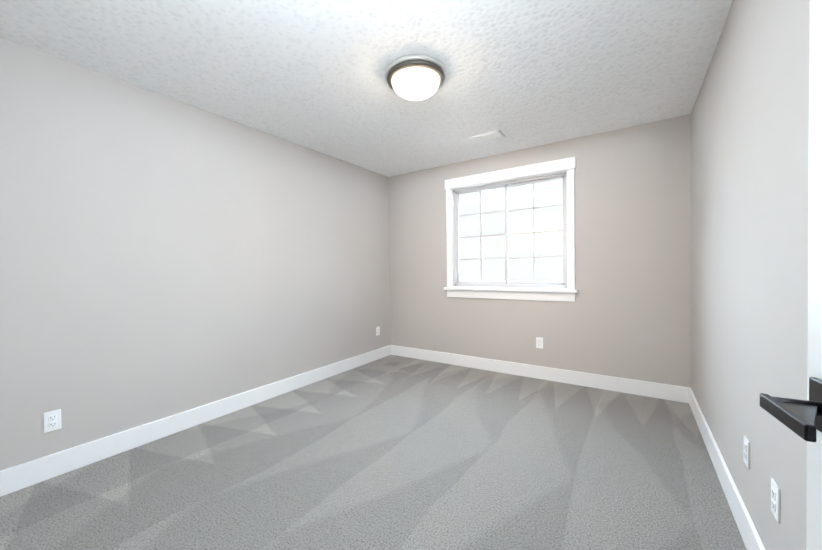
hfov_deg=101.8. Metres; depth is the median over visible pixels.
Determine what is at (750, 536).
baseboard
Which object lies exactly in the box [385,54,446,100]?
ceiling light
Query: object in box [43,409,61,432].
electrical outlet
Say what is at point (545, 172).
window
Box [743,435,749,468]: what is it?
electrical outlet
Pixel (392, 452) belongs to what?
floor
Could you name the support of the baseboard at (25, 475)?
attached to the wall at (161, 256)
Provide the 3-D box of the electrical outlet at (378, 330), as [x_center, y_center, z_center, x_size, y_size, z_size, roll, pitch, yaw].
[-0.431,0.734,4.381,0.009,0.115,0.070,0,1,34]
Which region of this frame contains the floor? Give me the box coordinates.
[0,355,746,549]
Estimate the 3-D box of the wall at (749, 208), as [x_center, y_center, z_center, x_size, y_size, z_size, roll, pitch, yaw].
[0.971,-0.072,0.632,0.120,2.440,5.427,0,1,34]
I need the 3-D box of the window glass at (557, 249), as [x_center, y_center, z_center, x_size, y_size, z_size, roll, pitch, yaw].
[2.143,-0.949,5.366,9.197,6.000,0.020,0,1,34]
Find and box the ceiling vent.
[466,130,504,143]
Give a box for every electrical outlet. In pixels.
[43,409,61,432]
[376,326,379,335]
[536,337,542,348]
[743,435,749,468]
[771,478,779,522]
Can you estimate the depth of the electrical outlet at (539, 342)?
3.51 m
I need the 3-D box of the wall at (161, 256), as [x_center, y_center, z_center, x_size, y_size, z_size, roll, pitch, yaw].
[-1.785,-0.065,2.478,0.120,2.440,5.427,0,1,34]
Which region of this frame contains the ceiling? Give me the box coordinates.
[0,0,732,176]
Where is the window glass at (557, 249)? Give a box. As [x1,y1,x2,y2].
[459,180,562,281]
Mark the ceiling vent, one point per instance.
(496, 134)
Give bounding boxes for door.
[760,0,821,549]
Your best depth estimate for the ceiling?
2.03 m
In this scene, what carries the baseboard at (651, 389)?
attached to the wall at (626, 314)
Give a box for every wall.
[0,37,390,470]
[388,114,690,387]
[691,0,809,549]
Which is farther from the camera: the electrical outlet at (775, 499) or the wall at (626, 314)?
the wall at (626, 314)
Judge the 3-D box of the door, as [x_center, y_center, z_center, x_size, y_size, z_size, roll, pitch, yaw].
[0.441,0.139,0.156,0.175,2.025,0.771,0,1,27]
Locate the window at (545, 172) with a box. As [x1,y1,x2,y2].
[444,157,578,301]
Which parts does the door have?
handle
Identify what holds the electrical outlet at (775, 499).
attached to the wall at (749, 208)
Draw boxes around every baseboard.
[0,345,390,496]
[391,345,688,402]
[689,387,765,549]

